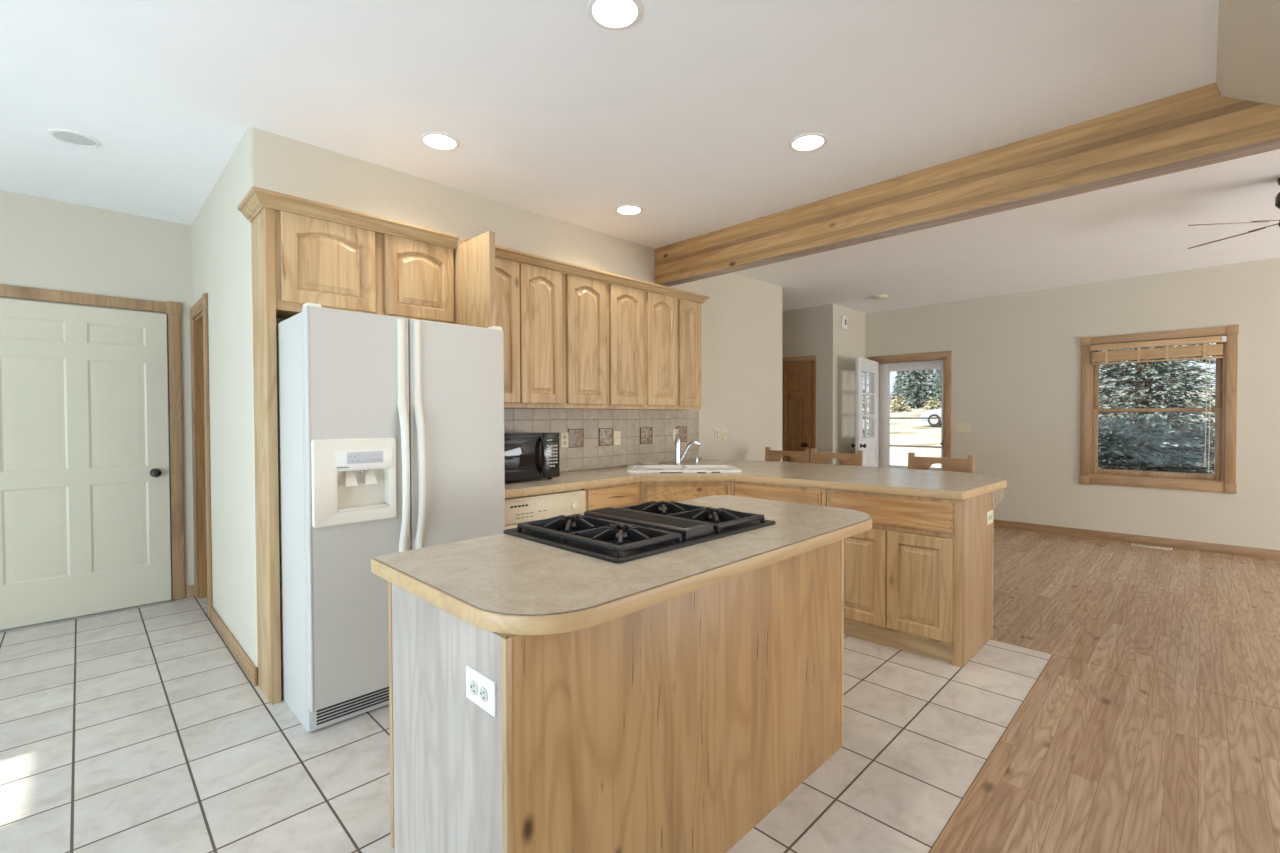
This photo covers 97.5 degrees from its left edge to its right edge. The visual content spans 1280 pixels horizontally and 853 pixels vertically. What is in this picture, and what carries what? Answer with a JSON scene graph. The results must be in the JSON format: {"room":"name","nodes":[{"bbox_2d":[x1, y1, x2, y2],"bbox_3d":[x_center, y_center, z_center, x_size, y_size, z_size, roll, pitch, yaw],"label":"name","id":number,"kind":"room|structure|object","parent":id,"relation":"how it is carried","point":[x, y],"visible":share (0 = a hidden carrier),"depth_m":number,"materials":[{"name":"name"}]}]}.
{"room":"kitchen","nodes":[
{"label":"kitchen","id":0,"kind":"room"},
{"bbox_2d":[0,190,193,598],"bbox_3d":[-3.125,-0.114,4.346,8.918,2.713,0.120,-1,1,-45],"label":"wall","id":1,"kind":"structure","parent":0,"point":[49,244],"depth_m":3.78,"materials":[{"name":"beige paint"}]},
{"bbox_2d":[0,284,184,632],"bbox_3d":[-3.679,0.187,3.642,1.130,2.138,0.098,-1,1,-45],"label":"door","id":2,"kind":"structure","parent":1,"relation":"in","point":[85,499],"depth_m":3.70,"materials":[{"name":"beige paint"}]},
{"bbox_2d":[186,585,194,597],"bbox_3d":[-3.283,1.204,4.110,0.065,0.085,0.014,-1,1,-45],"label":"baseboard","id":3,"kind":"structure","parent":1,"relation":"attached to","point":[190,592],"depth_m":4.10,"materials":[{"name":"brown wood"}]},
{"bbox_2d":[191,137,250,658],"bbox_3d":[-2.581,-0.103,3.513,0.120,2.713,1.827,-1,1,-45],"label":"wall","id":4,"kind":"structure","parent":0,"point":[217,231],"depth_m":3.18,"materials":[{"name":"beige paint"}]},
{"bbox_2d":[190,293,212,618],"bbox_3d":[-2.983,0.194,3.910,0.147,2.110,0.685,-1,1,-45],"label":"trim","id":5,"kind":"structure","parent":4,"relation":"attached to","point":[199,338],"depth_m":4.05,"materials":[{"name":"brown wood"}]},
{"bbox_2d":[210,607,257,685],"bbox_3d":[-2.324,1.216,3.187,0.014,0.085,1.287,-1,1,-45],"label":"baseboard","id":6,"kind":"structure","parent":4,"relation":"attached to","point":[250,669],"depth_m":3.05,"materials":[{"name":"brown wood"}]},
{"bbox_2d":[243,127,781,683],"bbox_3d":[-1.127,-0.139,5.413,4.862,2.713,2.743,-1,1,-45],"label":"wall","id":7,"kind":"structure","parent":0,"point":[741,318],"depth_m":3.96,"materials":[{"name":"beige paint"}]},
{"bbox_2d":[275,209,453,323],"bbox_3d":[-1.441,-0.784,2.946,0.864,0.485,0.288,-1,1,-45],"label":"upper cabinet","id":8,"kind":"object","parent":7,"relation":"attached to","point":[332,265],"visible":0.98,"depth_m":2.79,"materials":[{"name":"brown wood"}]},
{"bbox_2d":[237,186,709,303],"bbox_3d":[-0.664,-1.036,3.688,3.210,0.062,0.334,-1,1,-45],"label":"crown molding","id":9,"kind":"structure","parent":7,"relation":"attached to","point":[256,199],"depth_m":2.93,"materials":[{"name":"brown wood"}]},
{"bbox_2d":[495,257,563,408],"bbox_3d":[-0.849,-0.578,3.539,0.723,0.921,0.289,-1,1,-45],"label":"upper cabinet","id":10,"kind":"object","parent":7,"relation":"attached to","point":[528,298],"visible":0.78,"depth_m":3.51,"materials":[{"name":"brown wood"}]},
{"bbox_2d":[550,274,606,408],"bbox_3d":[-0.458,-0.585,3.929,0.379,0.921,0.289,-1,1,-45],"label":"upper cabinet","id":11,"kind":"object","parent":7,"relation":"attached to","point":[584,299],"visible":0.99,"depth_m":3.81,"materials":[{"name":"brown wood"}]},
{"bbox_2d":[504,409,701,471],"bbox_3d":[-0.321,0.096,4.270,2.485,0.450,0.018,-1,1,-45],"label":"tile backsplash","id":12,"kind":"structure","parent":7,"relation":"attached to","point":[646,435],"depth_m":4.35,"materials":[{"name":"tile"}]},
{"bbox_2d":[560,432,568,447],"bbox_3d":[-0.541,0.098,4.042,0.072,0.112,0.010,-1,1,-45],"label":"wall outlet","id":13,"kind":"object","parent":12,"relation":"attached to","point":[564,436],"visible":1,"depth_m":4.04,"materials":[{"name":"beige plastic"}]},
{"bbox_2d":[613,431,620,444],"bbox_3d":[-0.176,0.091,4.402,0.072,0.112,0.016,-1,1,-45],"label":"light switch","id":14,"kind":"object","parent":12,"relation":"attached to","point":[616,434],"visible":1,"depth_m":4.40,"materials":[{"name":"beige plastic"}]},
{"bbox_2d":[672,429,677,441],"bbox_3d":[0.312,0.076,4.888,0.072,0.112,0.016,-1,1,-45],"label":"light switch","id":15,"kind":"object","parent":12,"relation":"attached to","point":[674,431],"visible":0.77,"depth_m":4.88,"materials":[{"name":"beige plastic"}]},
{"bbox_2d":[606,283,644,409],"bbox_3d":[-0.188,-0.591,4.198,0.378,0.921,0.289,-1,1,-45],"label":"upper cabinet","id":16,"kind":"object","parent":7,"relation":"attached to","point":[624,305],"visible":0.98,"depth_m":4.08,"materials":[{"name":"brown wood"}]},
{"bbox_2d":[623,292,700,409],"bbox_3d":[0.184,-0.598,4.569,0.669,0.921,0.289,-1,1,-45],"label":"upper cabinet","id":17,"kind":"object","parent":7,"relation":"attached to","point":[672,325],"visible":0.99,"depth_m":4.44,"materials":[{"name":"brown wood"}]},
{"bbox_2d":[714,428,718,440],"bbox_3d":[0.731,0.075,5.325,0.074,0.118,0.010,-1,1,-45],"label":"wall outlet","id":18,"kind":"object","parent":7,"relation":"attached to","point":[716,430],"visible":1,"depth_m":5.32,"materials":[{"name":"beige plastic"}]},
{"bbox_2d":[722,428,726,440],"bbox_3d":[0.821,0.076,5.411,0.074,0.118,0.016,-1,1,-45],"label":"light switch","id":19,"kind":"object","parent":7,"relation":"attached to","point":[724,430],"visible":1,"depth_m":5.41,"materials":[{"name":"beige plastic"}]},
{"bbox_2d":[0,0,1279,312],"bbox_3d":[1.071,-1.570,1.756,11.479,0.250,11.240,-1,1,-45],"label":"ceiling","id":20,"kind":"structure","parent":0,"point":[688,114],"depth_m":2.55,"materials":[{"name":"white paint"}]},
{"bbox_2d":[48,128,100,147],"bbox_3d":[-2.834,-1.443,2.816,0.190,0.007,0.190,-1,1,-45],"label":"recessed light","id":21,"kind":"object","parent":20,"relation":"in","point":[71,137],"visible":1,"depth_m":2.81,"materials":[{"name":"white plastic"}]},
{"bbox_2d":[420,132,459,150],"bbox_3d":[-1.019,-1.451,2.860,0.190,0.007,0.190,-1,1,-45],"label":"recessed light","id":22,"kind":"object","parent":20,"relation":"in","point":[435,140],"visible":1,"depth_m":2.85,"materials":[{"name":"white"}]},
{"bbox_2d":[587,0,641,29],"bbox_3d":[-0.087,-1.440,1.946,0.190,0.007,0.190,-1,1,-45],"label":"recessed light","id":23,"kind":"object","parent":20,"relation":"in","point":[608,14],"visible":1,"depth_m":1.95,"materials":[{"name":"white"}]},
{"bbox_2d":[615,204,642,214],"bbox_3d":[-0.074,-1.470,3.812,0.190,0.007,0.190,-1,1,-45],"label":"recessed light","id":24,"kind":"object","parent":20,"relation":"in","point":[627,209],"visible":1,"depth_m":3.80,"materials":[{"name":"white"}]},
{"bbox_2d":[789,133,826,151],"bbox_3d":[0.863,-1.458,2.885,0.190,0.007,0.190,-1,1,-45],"label":"recessed light","id":25,"kind":"object","parent":20,"relation":"in","point":[808,141],"visible":1,"depth_m":2.88,"materials":[{"name":"white"}]},
{"bbox_2d":[872,294,887,299],"bbox_3d":[2.811,-1.510,6.574,0.170,0.036,0.170,-1,1,-45],"label":"smoke detector","id":26,"kind":"object","parent":20,"relation":"attached to","point":[883,296],"visible":1,"depth_m":6.52,"materials":[{"name":"white plastic"}]},
{"bbox_2d":[655,83,1279,286],"bbox_3d":[1.604,-1.321,3.320,0.135,0.300,4.056,-1,1,-45],"label":"ceiling beam","id":27,"kind":"structure","parent":20,"relation":"attached to","point":[1198,127],"depth_m":2.92,"materials":[{"name":"brown wood"}]},
{"bbox_2d":[1187,177,1279,248],"bbox_3d":[3.894,-1.325,3.292,1.028,0.310,0.986,-1,1,-45],"label":"ceiling fan","id":28,"kind":"object","parent":20,"relation":"hanging from","point":[1277,198],"visible":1,"depth_m":3.36,"materials":[{"name":"brown metal"}]},
{"bbox_2d":[0,526,1279,852],"bbox_3d":[1.081,1.317,1.802,11.479,0.101,11.000,-1,1,-45],"label":"floor","id":29,"kind":"structure","parent":0,"point":[137,730],"depth_m":2.28,"materials":[{"name":"tile"}]},
{"bbox_2d":[251,207,280,704],"bbox_3d":[-1.763,0.122,2.645,0.039,2.285,0.280,-1,1,-45],"label":"filler panel","id":30,"kind":"object","parent":29,"relation":"on","point":[263,224],"visible":0.84,"depth_m":2.56,"materials":[{"name":"brown wood"}]},
{"bbox_2d":[276,303,504,731],"bbox_3d":[-1.228,0.376,2.787,0.903,1.768,0.727,-1,1,-45],"label":"refrigerator","id":31,"kind":"object","parent":29,"relation":"on","point":[391,428],"visible":0.92,"depth_m":2.45,"materials":[{"name":"white metal"}]},
{"bbox_2d":[454,231,495,327],"bbox_3d":[-0.990,0.120,3.152,0.034,2.266,0.649,-1,1,-45],"label":"end panel","id":32,"kind":"object","parent":29,"relation":"on","point":[474,259],"visible":0.24,"depth_m":3.00,"materials":[{"name":"brown wood"}]},
{"bbox_2d":[505,489,584,529],"bbox_3d":[-0.736,0.808,3.412,0.634,0.842,0.544,-1,1,-45],"label":"dishwasher","id":33,"kind":"object","parent":29,"relation":"on","point":[529,508],"visible":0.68,"depth_m":3.23,"materials":[{"name":"beige plastic"}]},
{"bbox_2d":[505,489,581,498],"bbox_3d":[-0.756,0.807,3.431,0.630,0.842,0.490,-1,1,-45],"label":"tub","id":34,"kind":"object","parent":33,"relation":"in","point":[577,489],"depth_m":3.28,"materials":[{"name":"beige plastic"}]},
{"bbox_2d":[582,482,640,510],"bbox_3d":[-0.340,0.808,3.818,0.490,0.866,0.530,-1,1,-45],"label":"base cabinet","id":35,"kind":"object","parent":29,"relation":"on","point":[628,494],"visible":0.06,"depth_m":3.61,"materials":[{"name":"brown wood"}]},
{"bbox_2d":[388,539,843,852],"bbox_3d":[0.043,0.844,1.898,1.514,0.852,0.632,-1,1,-45],"label":"kitchen island","id":36,"kind":"object","parent":29,"relation":"on","point":[679,724],"visible":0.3,"depth_m":1.45,"materials":[{"name":"brown wood"}]},
{"bbox_2d":[466,665,496,716],"bbox_3d":[-0.344,0.566,1.204,0.010,0.072,0.120,-1,1,-45],"label":"wall outlet","id":37,"kind":"object","parent":36,"relation":"attached to","point":[480,689],"visible":1,"depth_m":1.20,"materials":[{"name":"white plastic"}]},
{"bbox_2d":[470,680,477,694],"bbox_3d":[-0.360,0.566,1.217,0.003,0.030,0.033,-1,1,-45],"label":"receptacle","id":38,"kind":"object","parent":37,"relation":"attached to","point":[473,683],"depth_m":1.21,"materials":[{"name":"white plastic"}]},
{"bbox_2d":[479,687,487,701],"bbox_3d":[-0.331,0.566,1.187,0.003,0.030,0.033,-1,1,-45],"label":"receptacle","id":39,"kind":"object","parent":37,"relation":"attached to","point":[483,691],"depth_m":1.18,"materials":[{"name":"white plastic"}]},
{"bbox_2d":[371,495,871,634],"bbox_3d":[0.098,0.394,2.018,1.792,0.044,0.878,-1,1,-45],"label":"island countertop","id":40,"kind":"structure","parent":36,"relation":"on","point":[502,583],"depth_m":1.51,"materials":[{"name":"beige laminate"}]},
{"bbox_2d":[503,500,774,563],"bbox_3d":[0.017,0.343,2.048,0.817,0.056,0.600,-1,1,-45],"label":"gas cooktop","id":41,"kind":"object","parent":40,"relation":"in","point":[628,533],"visible":1,"depth_m":1.89,"materials":[{"name":"black metal"}]},
{"bbox_2d":[584,507,713,540],"bbox_3d":[0.015,0.347,2.040,0.150,0.040,0.520,-1,1,-45],"label":"vent","id":42,"kind":"object","parent":41,"relation":"attached to","point":[689,530],"depth_m":1.95,"materials":[{"name":"black metal"}]},
{"bbox_2d":[641,481,734,503],"bbox_3d":[0.348,0.799,4.213,1.039,0.866,0.942,-1,1,-45],"label":"base cabinet","id":43,"kind":"object","parent":29,"relation":"on","point":[676,491],"visible":0.03,"depth_m":3.82,"materials":[{"name":"beige wood"}]},
{"bbox_2d":[734,481,826,505],"bbox_3d":[1.067,0.802,3.810,0.600,0.866,0.671,-1,1,-45],"label":"base cabinet","id":44,"kind":"object","parent":29,"relation":"on","point":[795,494],"visible":0.06,"depth_m":3.57,"materials":[{"name":"beige wood"}]},
{"bbox_2d":[765,447,810,462],"bbox_3d":[1.263,0.709,5.225,0.509,1.005,0.470,-1,1,-45],"label":"counter chair","id":45,"kind":"object","parent":29,"relation":"on","point":[770,455],"visible":0.08,"depth_m":5.34,"materials":[{"name":"brown wood"}]},
{"bbox_2d":[810,449,862,465],"bbox_3d":[1.605,0.713,4.882,0.509,1.005,0.470,-1,1,-45],"label":"counter chair","id":46,"kind":"object","parent":29,"relation":"on","point":[816,457],"visible":0.09,"depth_m":4.99,"materials":[{"name":"brown wood"}]},
{"bbox_2d":[827,489,993,667],"bbox_3d":[1.028,0.801,3.904,0.622,0.867,2.340,-1,1,-45],"label":"base cabinet","id":47,"kind":"object","parent":29,"relation":"on","point":[919,581],"visible":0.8,"depth_m":3.07,"materials":[{"name":"beige wood"}]},
{"bbox_2d":[505,460,1006,499],"bbox_3d":[0.650,0.351,3.544,2.827,0.044,2.418,-1,1,-45],"label":"countertop","id":48,"kind":"structure","parent":47,"relation":"on","point":[884,480],"depth_m":3.59,"materials":[{"name":"beige laminate"}]},
{"bbox_2d":[504,432,559,481],"bbox_3d":[-0.778,0.187,3.506,0.465,0.294,0.371,-1,1,-45],"label":"microwave","id":49,"kind":"object","parent":48,"relation":"on","point":[527,455],"visible":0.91,"depth_m":3.41,"materials":[{"name":"black plastic"}]},
{"bbox_2d":[626,464,741,472],"bbox_3d":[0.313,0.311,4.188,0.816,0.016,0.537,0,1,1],"label":"sink","id":50,"kind":"object","parent":48,"relation":"in","point":[632,468],"visible":1,"depth_m":4.21,"materials":[{"name":"white ceramic"}]},
{"bbox_2d":[674,432,701,464],"bbox_3d":[0.372,0.172,4.380,0.224,0.256,0.060,0,1,22],"label":"kitchen faucet","id":51,"kind":"object","parent":48,"relation":"on","point":[678,459],"visible":1,"depth_m":4.39,"materials":[{"name":"silver metal"}]},
{"bbox_2d":[986,510,992,524],"bbox_3d":[2.014,0.523,3.231,0.120,0.075,0.010,-1,1,-45],"label":"wall outlet","id":52,"kind":"object","parent":47,"relation":"attached to","point":[989,514],"visible":1,"depth_m":3.21,"materials":[{"name":"white plastic"}]},
{"bbox_2d":[994,488,1004,508],"bbox_3d":[2.165,0.437,3.422,0.313,0.130,0.033,-1,1,-45],"label":"bracket","id":53,"kind":"object","parent":47,"relation":"attached to","point":[999,494],"visible":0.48,"depth_m":3.41,"materials":[{"name":"beige wood"}]},
{"bbox_2d":[908,452,974,472],"bbox_3d":[2.213,0.720,4.273,0.509,1.005,0.470,-1,1,-45],"label":"counter chair","id":54,"kind":"object","parent":29,"relation":"on","point":[922,463],"visible":0.06,"depth_m":4.38,"materials":[{"name":"brown wood"}]},
{"bbox_2d":[1131,543,1172,549],"bbox_3d":[5.064,1.188,5.557,0.105,0.007,0.300,-1,1,-45],"label":"floor vent","id":55,"kind":"object","parent":29,"relation":"in","point":[1132,544],"visible":1,"depth_m":5.55,"materials":[{"name":"beige metal"}]},
{"bbox_2d":[782,304,836,463],"bbox_3d":[1.490,-0.190,8.033,0.120,2.713,2.732,-1,1,-45],"label":"wall","id":56,"kind":"structure","parent":0,"point":[808,331],"depth_m":7.13,"materials":[{"name":"beige paint"}]},
{"bbox_2d":[782,355,815,461],"bbox_3d":[1.892,0.129,7.484,0.096,2.090,0.942,-1,1,-45],"label":"door","id":57,"kind":"structure","parent":56,"relation":"in","point":[798,379],"depth_m":7.32,"materials":[{"name":"brown wood"}]},
{"bbox_2d":[837,305,864,464],"bbox_3d":[2.749,-0.185,7.443,0.828,2.713,0.120,-1,1,-45],"label":"wall","id":58,"kind":"structure","parent":0,"point":[851,341],"depth_m":7.31,"materials":[{"name":"beige paint"}]},
{"bbox_2d":[841,316,846,329],"bbox_3d":[2.619,-1.329,7.189,0.130,0.170,0.036,-1,1,-45],"label":"sensor","id":59,"kind":"object","parent":58,"relation":"attached to","point":[843,318],"visible":1,"depth_m":7.16,"materials":[{"name":"white plastic"}]},
{"bbox_2d":[929,639,1054,852],"bbox_3d":[-1.271,1.331,1.402,7.344,0.102,2.643,-1,1,-45],"label":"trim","id":60,"kind":"structure","parent":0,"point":[1020,708],"depth_m":2.13,"materials":[{"name":"brown wood"}]},
{"bbox_2d":[865,257,1279,549],"bbox_3d":[5.089,-0.168,5.784,0.140,2.713,11.000,-1,1,-45],"label":"wall","id":61,"kind":"structure","parent":0,"point":[1016,357],"depth_m":6.06,"materials":[{"name":"beige paint"}]},
{"bbox_2d":[851,351,951,470],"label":"door","id":62,"kind":"structure","parent":61,"relation":"in","point":[872,399],"depth_m":7.23,"materials":[{"name":"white wood"}]},
{"bbox_2d":[956,424,969,431],"bbox_3d":[3.931,0.017,6.837,0.016,0.105,0.150,-1,1,-45],"label":"light switch","id":63,"kind":"object","parent":61,"relation":"attached to","point":[959,427],"visible":1,"depth_m":6.83,"materials":[{"name":"beige plastic"}]},
{"bbox_2d":[993,519,1279,559],"bbox_3d":[6.388,1.164,4.398,0.016,0.085,7.180,-1,1,-45],"label":"baseboard","id":64,"kind":"structure","parent":61,"relation":"attached to","point":[1158,541],"depth_m":5.67,"materials":[{"name":"brown wood"}]},
{"bbox_2d":[1079,324,1238,493],"bbox_3d":[5.178,-0.165,5.661,0.147,1.570,1.160,-1,1,-45],"label":"window","id":65,"kind":"structure","parent":61,"relation":"in","point":[1223,479],"depth_m":5.51,"materials":[{"name":"brown wood"}]},
{"bbox_2d":[1090,336,1225,472],"bbox_3d":[5.128,-0.206,5.606,0.050,1.295,0.995,-1,1,-45],"label":"window blind","id":66,"kind":"object","parent":65,"relation":"attached to","point":[1204,350],"visible":1,"depth_m":5.53,"materials":[{"name":"beige wood"}]},
{"bbox_2d":[1216,0,1279,105],"bbox_3d":[2.103,-1.176,1.500,1.728,0.538,0.772,-1,1,-45],"label":"wall","id":67,"kind":"structure","parent":0,"point":[1248,46],"depth_m":2.02,"materials":[{"name":"beige paint"}]},
{"label":"outside","id":68,"kind":"structure","parent":0,"visible":0},
{"bbox_2d":[890,387,1214,473],"bbox_3d":[20.466,-1.677,48.664,82.241,4.949,100.000,-1,1,-45],"label":"ground","id":69,"kind":"structure","parent":68,"point":[911,432],"depth_m":26.09,"materials":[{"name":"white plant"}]},
{"bbox_2d":[890,371,900,397],"bbox_3d":[34.462,-5.614,73.671,3.315,4.902,3.107,0,1,26],"label":"pine tree","id":70,"kind":"object","parent":69,"relation":"on","point":[899,374],"visible":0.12,"depth_m":73.74,"materials":[{"name":"green plant"}]},
{"bbox_2d":[892,371,903,398],"bbox_3d":[32.279,-5.621,67.789,3.749,6.023,3.514,0,1,-8],"label":"pine tree","id":71,"kind":"object","parent":69,"relation":"on","point":[898,379],"visible":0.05,"depth_m":67.86,"materials":[{"name":"green plant"}]},
{"bbox_2d":[890,396,911,412],"bbox_3d":[22.328,-1.664,48.669,3.036,2.026,3.128,-1,1,-34],"label":"dry shrub","id":72,"kind":"object","parent":69,"relation":"on","point":[900,400],"visible":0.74,"depth_m":48.38,"materials":[{"name":"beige plant"}]},
{"bbox_2d":[893,371,910,398],"bbox_3d":[30.210,-5.689,62.896,3.764,7.167,4.015,0,1,-15],"label":"pine tree","id":73,"kind":"object","parent":69,"relation":"on","point":[902,372],"visible":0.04,"depth_m":63.06,"materials":[{"name":"green plant"}]},
{"bbox_2d":[896,371,926,404],"bbox_3d":[27.691,-5.118,56.960,3.672,6.980,3.442,-1,1,-29],"label":"pine tree","id":74,"kind":"object","parent":69,"relation":"on","point":[905,381],"visible":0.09,"depth_m":57.15,"materials":[{"name":"green plant"}]},
{"bbox_2d":[899,369,941,408],"bbox_3d":[25.696,-4.709,51.929,4.128,7.125,4.404,-1,1,-45],"label":"pine tree","id":75,"kind":"object","parent":69,"relation":"on","point":[917,393],"visible":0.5,"depth_m":51.45,"materials":[{"name":"green plant"}]},
{"bbox_2d":[920,408,941,425],"bbox_3d":[19.334,-0.841,33.555,1.790,1.649,4.387,-1,1,-45],"label":"parked car","id":76,"kind":"object","parent":69,"relation":"on","point":[936,412],"visible":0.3,"depth_m":33.95,"materials":[{"name":"white paint"}]},
{"bbox_2d":[921,398,941,411],"bbox_3d":[23.741,-1.510,45.537,2.530,1.688,2.606,-1,1,-45],"label":"dry shrub","id":77,"kind":"object","parent":69,"relation":"on","point":[935,403],"visible":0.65,"depth_m":45.38,"materials":[{"name":"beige plant"}]},
{"bbox_2d":[931,369,941,394],"bbox_3d":[37.767,-6.116,70.844,3.118,6.116,3.326,0,1,25],"label":"pine tree","id":78,"kind":"object","parent":69,"relation":"on","point":[936,370],"visible":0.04,"depth_m":70.67,"materials":[{"name":"green plant"}]},
{"bbox_2d":[933,369,941,396],"bbox_3d":[35.203,-5.778,64.546,3.701,6.472,3.469,0,1,23],"label":"pine tree","id":79,"kind":"object","parent":69,"relation":"on","point":[940,371],"visible":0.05,"depth_m":64.74,"materials":[{"name":"green plant"}]},
{"bbox_2d":[935,376,941,401],"bbox_3d":[33.348,-6.294,59.203,4.600,8.647,4.313,-1,1,-29],"label":"pine tree","id":80,"kind":"object","parent":69,"relation":"on","point":[940,377],"visible":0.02,"depth_m":59.95,"materials":[{"name":"green plant"}]},
{"bbox_2d":[1098,343,1215,473],"bbox_3d":[7.641,-0.975,8.559,3.393,5.770,3.496,-1,1,-45],"label":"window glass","id":81,"kind":"object","parent":69,"relation":"on","point":[1144,460],"visible":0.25,"depth_m":8.19,"materials":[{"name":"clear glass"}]},
{"bbox_2d":[1098,345,1215,471],"bbox_3d":[10.147,-1.197,11.383,3.671,6.059,3.563,0,1,-12],"label":"spruce tree","id":82,"kind":"object","parent":69,"relation":"on","point":[1127,396],"visible":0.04,"depth_m":11.04,"materials":[{"name":"green plant"}]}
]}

